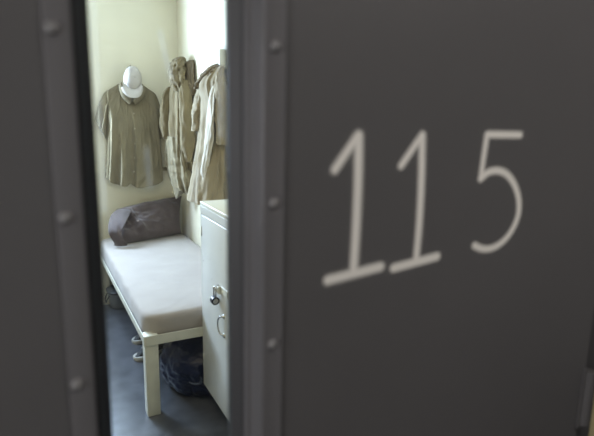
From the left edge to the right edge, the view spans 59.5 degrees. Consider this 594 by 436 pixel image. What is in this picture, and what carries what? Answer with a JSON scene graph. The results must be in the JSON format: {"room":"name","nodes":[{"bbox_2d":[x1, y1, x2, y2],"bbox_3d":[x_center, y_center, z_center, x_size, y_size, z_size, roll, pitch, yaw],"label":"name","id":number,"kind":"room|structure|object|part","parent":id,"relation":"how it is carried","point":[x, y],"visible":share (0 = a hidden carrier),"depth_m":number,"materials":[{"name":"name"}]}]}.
{"room":"prison interior","nodes":[
{"label":"prison interior","id":0,"kind":"room"},
{"bbox_2d":[88,0,181,284],"bbox_3d":[-2.183,-0.596,4.003,2.550,2.750,0.150,-5,13,-27],"label":"wall","id":1,"kind":"structure","parent":0,"point":[141,34],"depth_m":4.23,"materials":[{"name":"beige paint"}]},
{"bbox_3d":[-1.348,-1.208,4.188,0.032,0.039,0.067,-5,13,-27],"label":"wall hook","id":2,"kind":"object","parent":1,"relation":"attached to","visible":0},
{"bbox_2d":[95,82,162,187],"bbox_3d":[-1.335,-0.668,4.254,0.567,0.853,0.151,-5,13,-27],"label":"shirt","id":3,"kind":"object","parent":2,"relation":"hanging from","point":[131,126],"visible":0.93,"depth_m":4.24,"materials":[{"name":"beige fabric"}]},
{"bbox_2d":[121,66,142,97],"bbox_3d":[-1.305,-1.074,4.106,0.170,0.247,0.138,-5,13,-27],"label":"baseball cap","id":4,"kind":"object","parent":2,"relation":"hanging from","point":[132,87],"visible":1,"depth_m":4.08,"materials":[{"name":"white fabric"}]},
{"bbox_3d":[-1.291,-1.092,4.104,0.144,0.211,0.078,-5,13,-27],"label":"crown","id":5,"kind":"part","parent":4,"relation":"part of","materials":[{"name":"white fabric"}]},
{"bbox_2d":[105,304,227,435],"bbox_3d":[-1.335,1.152,2.661,2.770,0.100,3.915,-5,13,-27],"label":"floor","id":6,"kind":"structure","parent":0,"point":[181,415],"depth_m":2.96,"materials":[{"name":"concrete"}]},
{"bbox_2d":[105,285,124,308],"bbox_3d":[-1.490,0.660,4.388,0.245,0.159,0.232,-5,13,-27],"label":"tub","id":7,"kind":"object","parent":6,"relation":"on","point":[115,302],"visible":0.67,"depth_m":4.30,"materials":[{"name":"grey plastic"}]},
{"bbox_3d":[-1.483,0.594,4.377,0.232,0.025,0.232,-5,13,-27],"label":"lid","id":8,"kind":"part","parent":7,"relation":"part of","materials":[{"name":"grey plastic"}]},
{"bbox_2d":[132,334,142,344],"bbox_3d":[-1.067,0.826,3.782,0.096,0.098,0.286,12,16,41],"label":"shoe","id":9,"kind":"object","parent":6,"relation":"on","point":[136,340],"visible":0.17,"depth_m":3.69,"materials":[{"name":"grey rubber"}]},
{"bbox_2d":[133,343,164,361],"bbox_3d":[-0.982,0.877,3.538,0.096,0.098,0.286,11,15,38],"label":"shoe","id":10,"kind":"object","parent":6,"relation":"on","point":[138,357],"visible":0.32,"depth_m":3.46,"materials":[{"name":"grey rubber"}]},
{"bbox_2d":[103,260,202,416],"bbox_3d":[-0.921,0.646,3.750,0.723,0.468,1.903,-5,13,-27],"label":"bed","id":11,"kind":"object","parent":6,"relation":"on","point":[150,341],"visible":0.22,"depth_m":2.80,"materials":[{"name":"metal"}]},
{"bbox_3d":[-1.625,0.500,4.397,0.070,0.466,0.070,-5,13,-27],"label":"leg","id":12,"kind":"part","parent":11,"relation":"part of","materials":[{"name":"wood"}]},
{"bbox_3d":[-1.218,0.463,3.555,0.046,0.042,1.893,-5,13,-27],"label":"rail","id":13,"kind":"part","parent":11,"relation":"part of","materials":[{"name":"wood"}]},
{"bbox_3d":[-0.787,0.842,2.815,0.070,0.466,0.070,-5,13,-27],"label":"leg","id":14,"kind":"part","parent":11,"relation":"part of","materials":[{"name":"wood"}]},
{"bbox_2d":[102,233,202,333],"bbox_3d":[-0.916,0.384,3.700,0.710,0.154,1.881,-5,13,-27],"label":"mattress","id":15,"kind":"object","parent":11,"relation":"on","point":[159,280],"visible":0.59,"depth_m":3.33,"materials":[{"name":"white fabric"}]},
{"bbox_2d":[108,196,181,245],"bbox_3d":[-1.276,0.011,4.315,0.301,0.322,0.740,10,14,36],"label":"pillow","id":16,"kind":"object","parent":15,"relation":"on","point":[148,220],"visible":1,"depth_m":4.26,"materials":[{"name":"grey fabric"}]},
{"bbox_3d":[-0.490,0.617,2.903,0.723,0.054,0.046,-5,13,-27],"label":"rail","id":17,"kind":"part","parent":11,"relation":"part of","materials":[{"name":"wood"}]},
{"bbox_2d":[159,336,211,396],"bbox_3d":[-0.554,0.797,3.197,0.573,0.404,0.616,-5,13,-27],"label":"plastic bag","id":18,"kind":"object","parent":6,"relation":"on","point":[181,361],"visible":0.29,"depth_m":2.97,"materials":[{"name":"blue"}]},
{"bbox_2d":[189,377,202,384],"bbox_3d":[-0.569,0.910,2.920,0.082,0.062,0.007,3,12,9],"label":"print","id":19,"kind":"object","parent":18,"relation":"attached to","point":[192,380],"depth_m":2.92,"materials":[{"name":"blue"}]},
{"bbox_2d":[200,199,227,418],"bbox_3d":[-0.240,0.515,2.711,0.442,1.170,0.481,-5,13,-27],"label":"locker","id":20,"kind":"object","parent":6,"relation":"on","point":[213,212],"visible":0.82,"depth_m":2.62,"materials":[{"name":"metal"}]},
{"bbox_2d":[210,286,219,304],"bbox_3d":[-0.400,0.376,2.533,0.041,0.096,0.037,-5,13,-27],"label":"padlock","id":21,"kind":"object","parent":20,"relation":"hanging from","point":[214,299],"visible":1,"depth_m":2.53,"materials":[{"name":"grey metal"}]},
{"bbox_3d":[-0.372,0.520,2.521,0.048,0.106,0.015,9,14,33],"label":"handle","id":22,"kind":"part","parent":20,"relation":"part of","materials":[{"name":"silver metal"}]},
{"bbox_2d":[176,0,224,246],"bbox_3d":[-0.178,-0.363,3.062,0.120,2.750,3.715,-5,13,-27],"label":"wall","id":23,"kind":"structure","parent":0,"point":[200,23],"depth_m":3.91,"materials":[{"name":"beige paint"}]},
{"bbox_2d":[187,63,225,204],"bbox_3d":[-0.590,-0.550,3.410,0.266,0.911,0.546,-5,13,-27],"label":"coat","id":24,"kind":"object","parent":23,"relation":"attached to","point":[208,177],"visible":0.91,"depth_m":3.32,"materials":[{"name":"beige fabric"}]},
{"bbox_2d":[218,46,224,67],"bbox_3d":[-0.482,-1.040,3.357,0.050,0.145,0.140,-5,13,-27],"label":"wall hook","id":25,"kind":"object","parent":23,"relation":"attached to","point":[221,52],"visible":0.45,"depth_m":3.34,"materials":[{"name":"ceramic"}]},
{"bbox_3d":[-0.876,-1.183,4.085,0.067,0.039,0.032,-5,13,-27],"label":"wall hook","id":26,"kind":"object","parent":23,"relation":"attached to","visible":0},
{"bbox_2d":[159,56,195,172],"bbox_3d":[-0.936,-0.795,4.089,0.227,0.917,0.451,-5,13,-27],"label":"jacket","id":27,"kind":"object","parent":26,"relation":"hanging from","point":[176,103],"visible":0.95,"depth_m":3.97,"materials":[{"name":"beige fabric"}]},
{"bbox_2d":[168,56,186,90],"bbox_3d":[-0.916,-1.114,4.024,0.163,0.265,0.225,-5,13,-27],"label":"hood","id":28,"kind":"object","parent":27,"relation":"attached to","point":[177,72],"depth_m":3.96,"materials":[{"name":"beige fabric"}]},
{"bbox_2d":[164,136,191,198],"bbox_3d":[-0.951,-0.451,4.225,0.185,0.580,0.382,-6,13,-30],"label":"shirt","id":29,"kind":"object","parent":27,"relation":"hanging from","point":[180,181],"visible":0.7,"depth_m":4.13,"materials":[{"name":"beige fabric"}]},
{"bbox_2d":[589,402,593,435],"bbox_3d":[-0.307,0.092,0.837,6.200,2.750,0.200,-5,13,-27],"label":"wall","id":30,"kind":"structure","parent":0,"point":[591,430],"depth_m":1.41,"materials":[{"name":"yellow paint"}]},
{"bbox_2d":[0,0,593,435],"bbox_3d":[0.121,0.403,0.979,1.342,2.080,0.064,-5,13,-27],"label":"door","id":31,"kind":"structure","parent":30,"relation":"in","point":[410,183],"depth_m":0.87,"materials":[{"name":"grey paint"}]},
{"bbox_3d":[0.696,0.441,1.272,0.014,0.160,0.005,-5,13,-27],"label":"hinge plate","id":32,"kind":"part","parent":31,"relation":"part of","materials":[{"name":"grey paint"}]},
{"bbox_2d":[576,313,593,435],"bbox_3d":[0.070,0.346,0.956,1.540,2.220,0.035,-5,13,-27],"label":"door frame","id":33,"kind":"structure","parent":30,"relation":"attached to","point":[583,430],"depth_m":1.29,"materials":[{"name":"grey paint"}]}
]}

